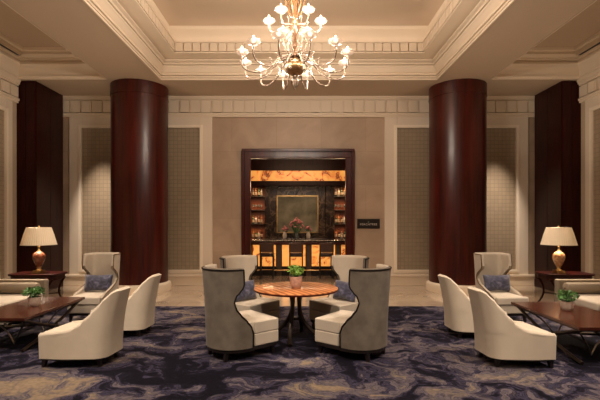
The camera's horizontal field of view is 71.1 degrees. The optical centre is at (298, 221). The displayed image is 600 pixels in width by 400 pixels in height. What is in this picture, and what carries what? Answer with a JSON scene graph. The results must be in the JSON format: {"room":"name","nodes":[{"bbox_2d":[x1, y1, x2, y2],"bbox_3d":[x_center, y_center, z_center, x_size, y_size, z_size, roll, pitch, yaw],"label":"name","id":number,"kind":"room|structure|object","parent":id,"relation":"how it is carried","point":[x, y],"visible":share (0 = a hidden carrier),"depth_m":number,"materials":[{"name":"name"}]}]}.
{"room":"hotel lobby","nodes":[
{"label":"hotel lobby","id":0,"kind":"room"},
{"bbox_2d":[0,102,16,278],"bbox_3d":[-6.840,-1.400,2.650,0.320,6.200,17.300,0,0,0],"label":"wall","id":1,"kind":"structure","parent":0,"point":[14,104],"depth_m":9.86,"materials":[{"name":"paint"}]},
{"bbox_2d":[0,96,12,278],"bbox_3d":[-6.675,-0.571,8.560,0.050,4.550,2.400,0,0,0],"label":"trim","id":2,"kind":"structure","parent":1,"relation":"attached to","point":[5,102],"depth_m":9.69,"materials":[{"name":"beige paint"}]},
{"bbox_2d":[0,70,20,102],"bbox_3d":[-6.645,-3.085,5.965,0.150,0.550,7.930,0,0,0],"label":"trim","id":3,"kind":"structure","parent":1,"relation":"attached to","point":[9,83],"depth_m":9.58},
{"bbox_2d":[0,41,20,55],"bbox_3d":[-6.370,-3.809,6.885,0.100,0.046,5.370,0,0,0],"label":"air vent","id":4,"kind":"object","parent":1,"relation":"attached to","point":[2,44],"visible":1,"depth_m":9.23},
{"bbox_2d":[0,0,107,79],"bbox_3d":[-5.560,-3.665,5.980,2.120,0.620,7.840,0,0,0],"label":"trim","id":5,"kind":"structure","parent":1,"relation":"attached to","point":[34,63],"depth_m":9.75,"materials":[{"name":"beige paint"}]},
{"bbox_2d":[63,118,534,273],"bbox_3d":[0.000,-1.400,11.440,14.000,6.200,0.320,0,0,0],"label":"wall","id":6,"kind":"structure","parent":0,"point":[230,135],"depth_m":11.28,"materials":[{"name":"paint"}]},
{"bbox_2d":[69,117,212,274],"bbox_3d":[-4.235,-0.570,11.275,3.830,4.552,0.050,0,0,0],"label":"trim","id":7,"kind":"structure","parent":6,"relation":"attached to","point":[207,122],"depth_m":11.25,"materials":[{"name":"beige paint"}]},
{"bbox_2d":[241,149,354,254],"bbox_3d":[-0.020,-0.126,11.410,3.036,3.668,0.400,0,0,0],"label":"door frame","id":8,"kind":"structure","parent":6,"relation":"in","point":[247,155],"depth_m":11.25,"materials":[{"name":"brown wood"}]},
{"bbox_2d":[63,96,534,117],"bbox_3d":[0.000,-3.085,11.255,13.400,0.550,0.130,0,0,0],"label":"trim","id":9,"kind":"structure","parent":6,"relation":"attached to","point":[73,106],"depth_m":11.21,"materials":[{"name":"beige paint"}]},
{"bbox_2d":[63,274,534,285],"bbox_3d":[0.000,1.555,11.244,13.400,0.290,0.128,0,0,0],"label":"baseboard","id":10,"kind":"structure","parent":6,"relation":"attached to","point":[70,280],"depth_m":11.21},
{"bbox_2d":[357,219,379,228],"bbox_3d":[1.870,0.045,11.280,0.610,0.260,0.041,0,0,0],"label":"wall plaque","id":11,"kind":"object","parent":6,"relation":"attached to","point":[361,223],"visible":1,"depth_m":11.27,"materials":[{"name":"metal"}]},
{"bbox_2d":[384,117,527,274],"bbox_3d":[4.225,-0.570,11.275,3.850,4.552,0.050,0,0,0],"label":"trim","id":12,"kind":"structure","parent":6,"relation":"attached to","point":[389,122],"depth_m":11.25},
{"bbox_2d":[0,0,599,95],"bbox_3d":[0.000,-3.980,2.650,14.000,1.240,17.300,0,0,0],"label":"ceiling","id":13,"kind":"structure","parent":0,"point":[71,23],"depth_m":8.89,"materials":[{"name":"paint"}]},
{"bbox_2d":[235,0,353,89],"bbox_3d":[-0.055,-3.190,6.000,1.642,2.620,1.642,0,0,-30],"label":"chandelier","id":14,"kind":"object","parent":13,"relation":"hanging from","point":[295,66],"visible":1,"depth_m":5.92,"materials":[{"name":"gold metal"}]},
{"bbox_2d":[82,0,514,79],"bbox_3d":[0.000,-3.924,6.000,6.580,1.148,7.900,0,0,0],"label":"trim","id":15,"kind":"structure","parent":13,"relation":"attached to","point":[127,19],"depth_m":9.65,"materials":[{"name":"beige paint"}]},
{"bbox_2d":[137,0,460,51],"bbox_3d":[0.000,-3.940,6.002,5.780,0.180,7.103,0,0,0],"label":"trim","id":16,"kind":"structure","parent":15,"relation":"attached to","point":[178,47],"depth_m":9.46,"materials":[{"name":"beige paint"}]},
{"bbox_2d":[490,0,599,79],"bbox_3d":[5.560,-3.665,5.980,2.120,0.620,7.840,0,0,0],"label":"trim","id":17,"kind":"structure","parent":13,"relation":"attached to","point":[538,63],"depth_m":9.75,"materials":[{"name":"beige paint"}]},
{"bbox_2d":[576,40,599,55],"bbox_3d":[6.370,-3.809,6.885,0.100,0.046,5.370,0,0,0],"label":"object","id":18,"kind":"object","parent":13,"relation":"attached to","point":[596,43],"visible":1,"depth_m":9.19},
{"bbox_2d":[49,276,554,305],"bbox_3d":[0.000,1.800,4.800,14.000,0.200,22.200,0,0,0],"label":"floor","id":19,"kind":"structure","parent":0,"point":[178,295],"depth_m":9.85,"materials":[{"name":"stone"}]},
{"bbox_2d":[17,81,62,289],"bbox_3d":[-6.480,-0.825,10.535,0.500,5.050,1.170,0,0,0],"label":"square column","id":20,"kind":"structure","parent":19,"relation":"on","point":[39,107],"depth_m":10.10,"materials":[{"name":"brown wood"}]},
{"bbox_2d":[110,78,171,294],"bbox_3d":[-3.970,-0.828,10.500,1.510,5.055,1.510,0,0,0],"label":"round column","id":21,"kind":"structure","parent":19,"relation":"on","point":[138,107],"depth_m":9.91,"materials":[{"name":"brown wood"}]},
{"bbox_2d":[259,243,273,278],"bbox_3d":[-0.960,1.160,12.715,0.430,1.080,0.464,0,0,0],"label":"bar stool","id":22,"kind":"object","parent":19,"relation":"on","point":[265,249],"visible":1,"depth_m":12.50,"materials":[{"name":"brown wood"}]},
{"bbox_2d":[289,243,302,278],"bbox_3d":[-0.080,1.160,12.715,0.430,1.080,0.464,0,0,0],"label":"bar stool","id":23,"kind":"object","parent":19,"relation":"on","point":[295,249],"visible":0.93,"depth_m":12.50,"materials":[{"name":"brown wood"}]},
{"bbox_2d":[251,159,344,239],"bbox_3d":[0.000,-0.290,15.325,4.500,3.980,0.650,0,0,0],"label":"bar","id":24,"kind":"object","parent":19,"relation":"on","point":[320,177],"visible":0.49,"depth_m":15.34,"materials":[{"name":"black stone"}]},
{"bbox_2d":[251,186,264,237],"bbox_3d":[-1.720,-0.360,15.615,0.960,1.920,0.070,0,0,0],"label":"shelf","id":25,"kind":"object","parent":24,"relation":"attached to","point":[257,201],"depth_m":15.58,"materials":[{"name":"paint"}]},
{"bbox_2d":[282,226,287,238],"bbox_3d":[-0.494,0.363,15.127,0.263,0.473,0.228,0,0,0],"label":"flower vase","id":26,"kind":"object","parent":24,"relation":"on","point":[284,228],"visible":1,"depth_m":15.08,"materials":[{"name":"white ceramic"}]},
{"bbox_2d":[289,217,304,238],"bbox_3d":[-0.075,0.215,15.113,0.504,0.770,0.463,0,0,36],"label":"flower vase","id":27,"kind":"object","parent":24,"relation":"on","point":[296,232],"visible":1,"depth_m":15.07,"materials":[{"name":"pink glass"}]},
{"bbox_2d":[277,195,318,232],"bbox_3d":[-0.045,-0.285,15.365,1.530,1.380,0.050,0,0,0],"label":"wall mirror","id":28,"kind":"object","parent":24,"relation":"attached to","point":[289,207],"visible":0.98,"depth_m":15.36,"materials":[{"name":"grey mirror"}]},
{"bbox_2d":[251,238,344,239],"bbox_3d":[0.000,0.625,15.250,4.500,0.050,0.500,0,0,0],"label":"countertop","id":29,"kind":"structure","parent":24,"relation":"on","point":[251,238],"depth_m":15.00,"materials":[{"name":"stone"}]},
{"bbox_2d":[305,226,311,238],"bbox_3d":[0.350,0.368,15.141,0.262,0.464,0.192,0,0,0],"label":"flower vase","id":30,"kind":"object","parent":24,"relation":"on","point":[306,227],"visible":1,"depth_m":15.08,"materials":[{"name":"white ceramic"}]},
{"bbox_2d":[334,186,344,237],"bbox_3d":[1.750,-0.360,15.615,0.900,1.920,0.070,0,0,0],"label":"shelf","id":31,"kind":"object","parent":24,"relation":"attached to","point":[337,200],"depth_m":15.58,"materials":[{"name":"paint"}]},
{"bbox_2d":[251,240,344,275],"bbox_3d":[-0.062,1.140,13.479,4.925,1.120,0.882,0,0,0],"label":"bar counter","id":32,"kind":"object","parent":19,"relation":"on","point":[281,247],"depth_m":13.28,"materials":[{"name":"stone"}]},
{"bbox_2d":[252,245,335,266],"bbox_3d":[0.000,1.170,13.615,4.700,1.060,0.470,0,0,0],"label":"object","id":33,"kind":"structure","parent":32,"relation":"on","point":[252,245],"depth_m":13.38,"materials":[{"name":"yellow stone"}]},
{"bbox_2d":[251,240,344,241],"bbox_3d":[0.000,0.610,13.530,4.800,0.060,0.780,0,0,0],"label":"countertop","id":34,"kind":"structure","parent":32,"relation":"on","point":[251,240],"depth_m":13.15,"materials":[{"name":"stone"}]},
{"bbox_2d":[0,306,599,399],"bbox_3d":[0.000,1.694,4.710,13.200,0.012,7.420,0,0,0],"label":"carpet","id":35,"kind":"object","parent":19,"relation":"on","point":[171,360],"visible":0.67,"depth_m":4.77,"materials":[{"name":"carpet"}]},
{"bbox_2d":[0,279,48,323],"bbox_3d":[-4.982,1.288,6.450,1.015,0.800,2.200,0,0,0],"label":"sofa","id":36,"kind":"object","parent":35,"relation":"on","point":[5,298],"visible":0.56,"depth_m":7.33,"materials":[{"name":"beige fabric"}]},
{"bbox_2d":[0,282,40,292],"bbox_3d":[-4.930,1.148,7.310,0.820,0.190,0.190,0,0,0],"label":"bolster","id":37,"kind":"object","parent":36,"relation":"on","point":[5,287],"visible":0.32,"depth_m":7.23,"materials":[{"name":"beige fabric"}]},
{"bbox_2d":[0,293,42,304],"bbox_3d":[-4.885,1.318,6.935,0.770,0.140,0.950,0,0,0],"label":"seat cushion","id":38,"kind":"object","parent":36,"relation":"on","point":[5,298],"depth_m":6.94,"materials":[{"name":"fabric"}]},
{"bbox_2d":[8,271,67,311],"bbox_3d":[-4.990,1.330,8.050,0.937,0.713,0.570,0,0,0],"label":"table","id":39,"kind":"object","parent":35,"relation":"on","point":[50,275],"visible":0.54,"depth_m":7.84,"materials":[{"name":"brown wood"}]},
{"bbox_2d":[20,226,56,273],"bbox_3d":[-4.950,0.518,8.000,0.618,0.911,0.618,0,0,0],"label":"table lamp","id":40,"kind":"object","parent":39,"relation":"on","point":[38,236],"visible":1,"depth_m":7.86,"materials":[{"name":"beige fabric"}]},
{"bbox_2d":[0,297,84,351],"bbox_3d":[-3.915,1.456,6.120,0.830,0.460,1.520,0,0,0],"label":"coffee table","id":41,"kind":"object","parent":35,"relation":"on","point":[20,311],"visible":0.84,"depth_m":6.02,"materials":[{"name":"brown wood"}]},
{"bbox_2d":[21,286,44,306],"bbox_3d":[-3.869,1.076,6.132,0.314,0.300,0.311,0,0,0],"label":"potted plant","id":42,"kind":"object","parent":41,"relation":"on","point":[35,300],"visible":1,"depth_m":6.08,"materials":[{"name":"green plant"}]},
{"bbox_2d":[38,286,130,366],"bbox_3d":[-2.537,1.237,5.118,0.909,0.901,0.653,0,0,6],"label":"slipper chair","id":43,"kind":"object","parent":35,"relation":"on","point":[99,336],"visible":1,"depth_m":4.85,"materials":[{"name":"beige fabric"}]},
{"bbox_2d":[45,322,79,331],"bbox_3d":[-2.641,1.353,5.128,0.697,0.130,0.538,0,0,6],"label":"seat cushion","id":44,"kind":"object","parent":43,"relation":"on","point":[70,325],"depth_m":5.13,"materials":[{"name":"beige fabric"}]},
{"bbox_2d":[67,252,120,321],"bbox_3d":[-3.620,1.131,7.506,0.580,1.115,0.931,0,0,0],"label":"chair","id":45,"kind":"object","parent":35,"relation":"on","point":[96,263],"visible":0.6,"depth_m":7.62,"materials":[{"name":"fabric"}]},
{"bbox_2d":[73,290,104,304],"bbox_3d":[-3.620,1.329,7.443,0.554,0.136,0.806,0,0,0],"label":"seat cushion","id":46,"kind":"object","parent":45,"relation":"on","point":[91,297],"depth_m":7.11,"materials":[{"name":"fabric"}]},
{"bbox_2d":[84,274,113,290],"bbox_3d":[-3.623,1.099,7.596,0.500,0.293,0.174,0,0,-4],"label":"throw pillow","id":47,"kind":"object","parent":45,"relation":"on","point":[92,282],"visible":0.98,"depth_m":7.54,"materials":[{"name":"blue fabric"}]},
{"bbox_2d":[90,273,161,336],"bbox_3d":[-2.577,1.237,6.398,0.909,0.901,0.653,0,0,4],"label":"slipper chair","id":48,"kind":"object","parent":35,"relation":"on","point":[140,308],"visible":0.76,"depth_m":6.17,"materials":[{"name":"beige fabric"}]},
{"bbox_2d":[201,264,277,362],"bbox_3d":[-0.806,1.122,5.389,0.879,1.133,0.752,0,0,-39],"label":"tub chair","id":49,"kind":"object","parent":35,"relation":"on","point":[229,330],"visible":1,"depth_m":5.05,"materials":[{"name":"grey fabric"}]},
{"bbox_2d":[239,310,277,333],"bbox_3d":[-0.764,1.308,5.425,0.768,0.150,0.660,0,0,-39],"label":"seat cushion","id":50,"kind":"object","parent":49,"relation":"on","point":[261,323],"depth_m":5.30,"materials":[{"name":"fabric"}]},
{"bbox_2d":[219,255,279,318],"bbox_3d":[-0.847,1.122,6.700,0.879,1.133,0.752,0,0,40],"label":"tub chair","id":51,"kind":"object","parent":35,"relation":"on","point":[249,263],"visible":0.45,"depth_m":6.66,"materials":[{"name":"grey fabric"}]},
{"bbox_2d":[236,280,256,301],"bbox_3d":[-0.857,1.079,6.604,0.174,0.293,0.460,0,0,42],"label":"throw pillow","id":52,"kind":"object","parent":51,"relation":"on","point":[248,292],"visible":0.59,"depth_m":6.58,"materials":[{"name":"blue fabric"}]},
{"bbox_2d":[235,297,279,312],"bbox_3d":[-0.804,1.308,6.665,0.768,0.150,0.660,0,0,40],"label":"seat cushion","id":53,"kind":"object","parent":51,"relation":"on","point":[259,304],"depth_m":6.44,"materials":[{"name":"fabric"}]},
{"bbox_2d":[254,282,337,346],"bbox_3d":[-0.040,1.309,6.020,1.204,0.742,1.204,0,0,0],"label":"pedestal table","id":54,"kind":"object","parent":35,"relation":"on","point":[277,289],"visible":0.93,"depth_m":5.92,"materials":[{"name":"brown wood"}]},
{"bbox_2d":[287,264,304,287],"bbox_3d":[-0.040,0.770,5.978,0.257,0.336,0.270,0,0,0],"label":"potted plant","id":55,"kind":"object","parent":54,"relation":"on","point":[295,280],"visible":1,"depth_m":5.92,"materials":[{"name":"green plant"}]},
{"bbox_2d":[309,255,369,328],"bbox_3d":[0.707,1.122,6.700,0.879,1.133,0.752,0,0,-42],"label":"tub chair","id":56,"kind":"object","parent":35,"relation":"on","point":[340,265],"visible":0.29,"depth_m":6.63,"materials":[{"name":"grey fabric"}]},
{"bbox_2d":[309,297,357,313],"bbox_3d":[0.666,1.308,6.662,0.768,0.150,0.660,0,0,-42],"label":"seat cushion","id":57,"kind":"object","parent":56,"relation":"on","point":[328,305],"depth_m":6.43,"materials":[{"name":"fabric"}]},
{"bbox_2d":[333,280,355,301],"bbox_3d":[0.727,1.079,6.604,0.174,0.293,0.460,0,0,-42],"label":"throw pillow","id":58,"kind":"object","parent":56,"relation":"on","point":[344,292],"visible":0.73,"depth_m":6.54,"materials":[{"name":"blue fabric"}]},
{"bbox_2d":[315,264,391,362],"bbox_3d":[0.751,1.122,5.389,0.879,1.133,0.752,0,0,39],"label":"tub chair","id":59,"kind":"object","parent":35,"relation":"on","point":[364,331],"visible":1,"depth_m":5.05,"materials":[{"name":"grey fabric"}]},
{"bbox_2d":[315,310,353,333],"bbox_3d":[0.708,1.308,5.424,0.768,0.150,0.660,0,0,39],"label":"seat cushion","id":60,"kind":"object","parent":59,"relation":"on","point":[331,323],"depth_m":5.30,"materials":[{"name":"fabric"}]},
{"bbox_2d":[438,274,506,337],"bbox_3d":[2.548,1.237,6.299,0.866,0.901,0.653,0,0,-3],"label":"slipper chair","id":61,"kind":"object","parent":35,"relation":"on","point":[458,317],"visible":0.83,"depth_m":6.08,"materials":[{"name":"beige fabric"}]},
{"bbox_2d":[473,252,528,321],"bbox_3d":[3.561,1.131,7.486,0.580,1.115,0.931,0,0,-3],"label":"chair","id":62,"kind":"object","parent":35,"relation":"on","point":[485,263],"visible":0.61,"depth_m":7.61,"materials":[{"name":"fabric"}]},
{"bbox_2d":[483,275,509,290],"bbox_3d":[3.579,1.099,7.576,0.500,0.293,0.174,0,0,-2],"label":"throw pillow","id":63,"kind":"object","parent":62,"relation":"on","point":[491,282],"visible":0.98,"depth_m":7.52,"materials":[{"name":"blue fabric"}]},
{"bbox_2d":[490,291,528,304],"bbox_3d":[3.564,1.329,7.423,0.554,0.136,0.806,0,0,-3],"label":"seat cushion","id":64,"kind":"object","parent":62,"relation":"on","point":[500,297],"depth_m":7.04,"materials":[{"name":"fabric"}]},
{"bbox_2d":[467,286,556,367],"bbox_3d":[2.513,1.237,5.098,0.866,0.901,0.653,0,0,-5],"label":"slipper chair","id":65,"kind":"object","parent":35,"relation":"on","point":[497,336],"visible":1,"depth_m":4.83,"materials":[{"name":"beige fabric"}]},
{"bbox_2d":[516,323,550,332],"bbox_3d":[2.612,1.353,5.107,0.664,0.130,0.538,0,0,-5],"label":"seat cushion","id":66,"kind":"object","parent":65,"relation":"on","point":[524,325],"depth_m":5.08,"materials":[{"name":"beige fabric"}]},
{"bbox_2d":[511,302,599,364],"bbox_3d":[3.690,1.456,5.670,0.860,0.460,1.580,0,0,0],"label":"coffee table","id":67,"kind":"object","parent":35,"relation":"on","point":[584,321],"visible":0.77,"depth_m":5.57,"materials":[{"name":"brown wood"}]},
{"bbox_2d":[554,289,579,310],"bbox_3d":[3.718,1.082,5.822,0.307,0.287,0.323,0,0,26],"label":"potted plant","id":68,"kind":"object","parent":67,"relation":"on","point":[565,300],"visible":1,"depth_m":5.78,"materials":[{"name":"green plant"}]},
{"bbox_2d":[535,271,594,301],"bbox_3d":[5.090,1.330,8.050,0.937,0.713,0.570,0,0,0],"label":"table","id":69,"kind":"object","parent":35,"relation":"on","point":[547,275],"visible":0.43,"depth_m":7.84,"materials":[{"name":"brown wood"}]},
{"bbox_2d":[540,225,577,273],"bbox_3d":[4.950,0.518,8.000,0.618,0.911,0.618,0,0,0],"label":"table lamp","id":70,"kind":"object","parent":69,"relation":"on","point":[558,236],"visible":1,"depth_m":7.85,"materials":[{"name":"beige fabric"}]},
{"bbox_2d":[555,279,599,311],"bbox_3d":[5.082,1.288,6.450,1.015,0.800,2.200,0,0,0],"label":"sofa","id":71,"kind":"object","parent":35,"relation":"on","point":[588,300],"visible":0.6,"depth_m":7.13,"materials":[{"name":"beige fabric"}]},
{"bbox_2d":[563,282,599,292],"bbox_3d":[5.030,1.148,7.310,0.820,0.190,0.190,0,0,0],"label":"bolster","id":72,"kind":"object","parent":71,"relation":"on","point":[579,287],"visible":0.85,"depth_m":7.23,"materials":[{"name":"beige fabric"}]},
{"bbox_2d":[571,293,599,311],"bbox_3d":[4.985,1.318,6.935,0.770,0.140,0.950,0,0,0],"label":"seat cushion","id":73,"kind":"object","parent":71,"relation":"on","point":[588,300],"depth_m":6.82,"materials":[{"name":"fabric"}]},
{"bbox_2d":[319,243,333,278],"bbox_3d":[0.830,1.160,12.715,0.430,1.080,0.464,0,0,0],"label":"bar stool","id":74,"kind":"object","parent":19,"relation":"on","point":[325,249],"visible":0.82,"depth_m":12.50,"materials":[{"name":"brown wood"}]},
{"bbox_2d":[426,78,486,294],"bbox_3d":[3.960,-0.828,10.500,1.510,5.055,1.510,0,0,0],"label":"round column","id":75,"kind":"structure","parent":19,"relation":"on","point":[457,107],"depth_m":9.91,"materials":[{"name":"brown wood"}]},
{"bbox_2d":[534,81,580,291],"bbox_3d":[6.480,-0.825,10.535,0.500,5.050,1.170,0,0,0],"label":"square column","id":76,"kind":"structure","parent":19,"relation":"on","point":[557,107],"depth_m":10.09,"materials":[{"name":"brown wood"}]},
{"bbox_2d":[581,102,599,278],"bbox_3d":[6.840,-1.400,2.650,0.320,6.200,17.300,0,0,0],"label":"wall","id":77,"kind":"structure","parent":0,"point":[596,112],"depth_m":9.45,"materials":[{"name":"beige paint"}]},
{"bbox_2d":[577,68,599,102],"bbox_3d":[6.645,-3.085,5.965,0.150,0.550,7.930,0,0,0],"label":"trim","id":78,"kind":"structure","parent":77,"relation":"attached to","point":[590,83],"depth_m":9.53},
{"bbox_2d":[585,95,599,278],"bbox_3d":[6.675,-0.571,8.560,0.050,4.550,2.400,0,0,0],"label":"trim","id":79,"kind":"structure","parent":77,"relation":"attached to","point":[594,101],"depth_m":9.67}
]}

